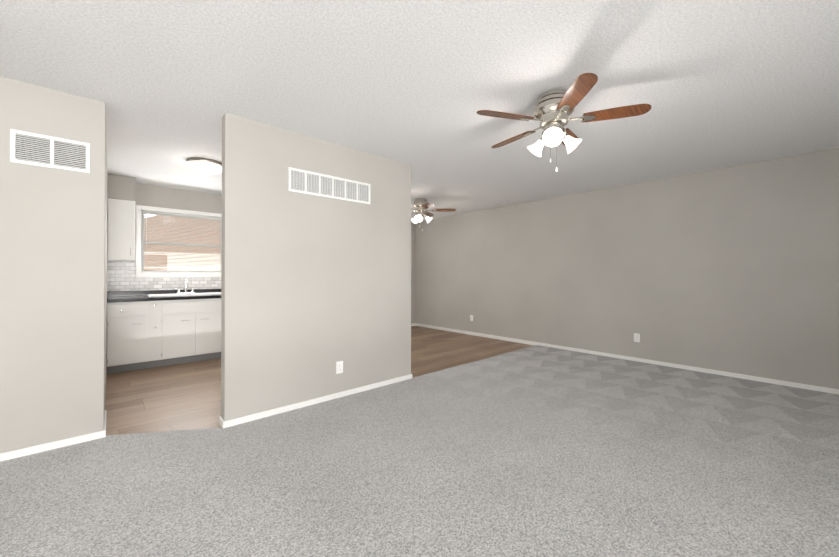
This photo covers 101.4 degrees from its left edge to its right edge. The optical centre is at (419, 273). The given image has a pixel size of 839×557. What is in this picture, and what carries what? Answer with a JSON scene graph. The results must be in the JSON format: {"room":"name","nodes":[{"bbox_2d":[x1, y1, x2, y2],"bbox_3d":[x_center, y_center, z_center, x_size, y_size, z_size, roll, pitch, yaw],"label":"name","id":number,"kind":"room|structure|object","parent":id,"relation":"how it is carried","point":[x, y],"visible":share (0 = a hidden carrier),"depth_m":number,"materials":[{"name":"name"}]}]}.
{"room":"empty living room","nodes":[
{"label":"empty living room","id":0,"kind":"room"},
{"bbox_2d":[0,76,104,452],"bbox_3d":[-3.577,-0.029,1.403,3.373,2.440,0.110,0,0,-42],"label":"wall","id":1,"kind":"structure","parent":0,"point":[52,242],"depth_m":2.31,"materials":[{"name":"paint"}]},
{"bbox_2d":[10,129,89,172],"bbox_3d":[-2.476,-0.817,2.314,0.368,0.211,0.012,0,0,-42],"label":"air vent","id":2,"kind":"object","parent":1,"relation":"in","point":[34,149],"visible":1,"depth_m":2.30,"materials":[{"name":"white metal"}]},
{"bbox_2d":[0,410,105,461],"bbox_3d":[-3.699,1.161,1.541,3.385,0.062,0.512,0,0,-42],"label":"baseboard","id":3,"kind":"structure","parent":1,"relation":"attached to","point":[4,456],"depth_m":2.31,"materials":[{"name":"white paint"}]},
{"bbox_2d":[104,116,107,410],"bbox_3d":[-3.258,-0.018,3.488,0.110,2.440,2.565,0,0,-42],"label":"wall","id":4,"kind":"structure","parent":0,"point":[105,288],"depth_m":3.17,"materials":[{"name":"paint"}]},
{"bbox_2d":[107,183,415,323],"bbox_3d":[-3.386,-0.009,5.198,8.732,2.440,0.150,0,0,-42],"label":"wall","id":5,"kind":"structure","parent":0,"point":[160,196],"depth_m":5.07,"materials":[{"name":"paint"}]},
{"bbox_2d":[107,198,134,260],"bbox_3d":[-3.853,-0.547,4.438,0.264,0.766,0.337,0,0,-42],"label":"upper cabinet","id":6,"kind":"object","parent":5,"relation":"attached to","point":[121,213],"depth_m":4.31,"materials":[{"name":"white wood"}]},
{"bbox_2d":[107,290,210,297],"bbox_3d":[-2.896,0.276,5.507,3.124,0.071,0.021,0,0,-42],"label":"countertop","id":7,"kind":"structure","parent":5,"relation":"attached to","point":[110,294],"depth_m":4.66,"materials":[{"name":"black stone"}]},
{"bbox_2d":[107,261,220,291],"bbox_3d":[-2.909,0.077,5.521,3.127,0.470,0.008,0,0,-42],"label":"tile backsplash","id":8,"kind":"structure","parent":5,"relation":"attached to","point":[121,275],"depth_m":4.70,"materials":[{"name":"white tile"}]},
{"bbox_2d":[136,205,221,277],"bbox_3d":[-3.481,-0.435,5.103,1.140,0.990,0.168,0,0,-42],"label":"kitchen window","id":9,"kind":"structure","parent":5,"relation":"in","point":[141,212],"depth_m":5.00,"materials":[{"name":"white paint"}]},
{"bbox_2d":[221,113,410,420],"bbox_3d":[-0.834,-0.019,3.317,1.887,2.440,0.110,0,0,-42],"label":"wall","id":10,"kind":"structure","parent":0,"point":[314,289],"depth_m":3.07,"materials":[{"name":"paint"}]},
{"bbox_2d":[219,374,411,427],"bbox_3d":[-0.834,1.170,3.311,1.911,0.062,0.134,0,0,-42],"label":"baseboard","id":11,"kind":"structure","parent":10,"relation":"attached to","point":[241,420],"depth_m":3.06,"materials":[{"name":"white paint"}]},
{"bbox_2d":[288,167,369,203],"bbox_3d":[-0.820,-0.816,3.251,0.841,0.207,0.012,0,0,-42],"label":"air vent","id":12,"kind":"object","parent":10,"relation":"in","point":[310,183],"visible":1,"depth_m":3.21,"materials":[{"name":"white metal"}]},
{"bbox_2d":[336,361,342,373],"bbox_3d":[-0.766,0.901,3.295,0.070,0.115,0.008,0,0,-42],"label":"outlet","id":13,"kind":"object","parent":10,"relation":"attached to","point":[339,366],"visible":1,"depth_m":3.29,"materials":[{"name":"white plastic"}]},
{"bbox_2d":[105,326,534,434],"bbox_3d":[-0.444,1.254,1.920,9.032,0.120,8.950,0,0,-42],"label":"floor","id":14,"kind":"structure","parent":0,"point":[181,396],"depth_m":3.72,"materials":[{"name":"wood"}]},
{"bbox_2d":[107,302,154,373],"bbox_3d":[-3.708,0.777,4.407,0.448,0.859,0.566,0,0,-42],"label":"base cabinet","id":15,"kind":"object","parent":14,"relation":"on","point":[151,328],"depth_m":4.20,"materials":[{"name":"white wood"}]},
{"bbox_2d":[155,298,220,366],"bbox_3d":[-3.243,0.779,4.826,0.804,0.859,0.566,0,0,-42],"label":"base cabinet","id":16,"kind":"object","parent":14,"relation":"on","point":[189,330],"depth_m":4.59,"materials":[{"name":"white wood"}]},
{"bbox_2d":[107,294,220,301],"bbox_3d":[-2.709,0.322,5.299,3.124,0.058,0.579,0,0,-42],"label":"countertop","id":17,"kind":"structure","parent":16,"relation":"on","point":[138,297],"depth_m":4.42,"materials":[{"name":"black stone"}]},
{"bbox_2d":[147,290,220,297],"bbox_3d":[-3.239,0.382,4.837,0.930,0.192,0.451,0,0,-42],"label":"sink","id":18,"kind":"object","parent":17,"relation":"in","point":[212,291],"depth_m":4.58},
{"bbox_2d":[175,274,194,293],"bbox_3d":[-3.336,0.148,4.916,0.244,0.278,0.169,0,0,-42],"label":"faucet","id":19,"kind":"object","parent":17,"relation":"on","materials":[{"name":"silver metal"}]},
{"bbox_2d":[0,345,838,556],"bbox_3d":[0.440,1.182,0.936,8.732,0.014,6.005,0,0,-42],"label":"floor carpet","id":20,"kind":"object","parent":14,"relation":"on","point":[538,451],"visible":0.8,"depth_m":2.01,"materials":[{"name":"grey carpet"}]},
{"bbox_2d":[0,0,838,220],"bbox_3d":[-0.444,-1.306,1.933,9.032,0.120,8.950,0,0,-42],"label":"ceiling","id":21,"kind":"structure","parent":0,"point":[416,85],"depth_m":2.19,"materials":[{"name":"white paint"}]},
{"bbox_2d":[108,174,134,200],"bbox_3d":[-3.864,-1.083,4.452,0.264,0.300,0.330,0,0,-42],"label":"soffit","id":22,"kind":"structure","parent":21,"relation":"attached to","point":[121,187],"depth_m":4.33,"materials":[{"name":"paint"}]},
{"bbox_2d":[186,158,221,173],"bbox_3d":[-2.389,-1.181,3.848,0.380,0.108,0.380,0,0,-42],"label":"kitchen ceiling light","id":23,"kind":"object","parent":21,"relation":"attached to","point":[205,166],"visible":0.88,"depth_m":3.74,"materials":[{"name":"white glass"}]},
{"bbox_2d":[411,198,455,230],"bbox_3d":[-0.013,-0.961,5.677,1.102,0.531,1.107,0,0,-42],"label":"ceiling fan","id":24,"kind":"object","parent":21,"relation":"hanging from","point":[421,205],"visible":0.98,"depth_m":5.61,"materials":[{"name":"silver metal"}]},
{"bbox_2d":[476,73,650,171],"bbox_3d":[0.942,-0.977,2.447,1.106,0.531,1.103,0,0,-42],"label":"room ceiling fan","id":25,"kind":"object","parent":21,"relation":"hanging from","point":[554,109],"visible":1,"depth_m":2.31,"materials":[{"name":"brown wood"}]},
{"bbox_2d":[416,148,838,388],"bbox_3d":[2.858,-0.011,4.895,0.150,2.440,8.950,0,0,-42],"label":"wall","id":26,"kind":"structure","parent":0,"point":[733,269],"depth_m":4.40,"materials":[{"name":"paint"}]},
{"bbox_2d":[416,323,838,393],"bbox_3d":[2.798,1.178,4.835,0.012,0.062,8.650,0,0,-42],"label":"baseboard","id":27,"kind":"structure","parent":26,"relation":"attached to","point":[785,383],"depth_m":4.47,"materials":[{"name":"white paint"}]},
{"bbox_2d":[634,333,639,341],"bbox_3d":[2.954,0.873,4.666,0.008,0.115,0.070,0,0,-42],"label":"outlet","id":28,"kind":"object","parent":26,"relation":"attached to","point":[636,337],"visible":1,"depth_m":4.67,"materials":[{"name":"white plastic"}]},
{"label":"outside","id":29,"kind":"structure","parent":0,"visible":0},
{"bbox_3d":[-9.067,1.424,15.750,28.000,0.280,22.550,0,0,-42],"label":"ground","id":30,"kind":"structure","parent":29,"visible":0},
{"bbox_2d":[144,215,219,270],"bbox_3d":[-9.586,-0.422,13.645,7.300,3.350,7.600,0,0,-42],"label":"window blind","id":31,"kind":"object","parent":30,"relation":"on","point":[211,262],"depth_m":10.68,"materials":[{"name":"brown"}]}
]}

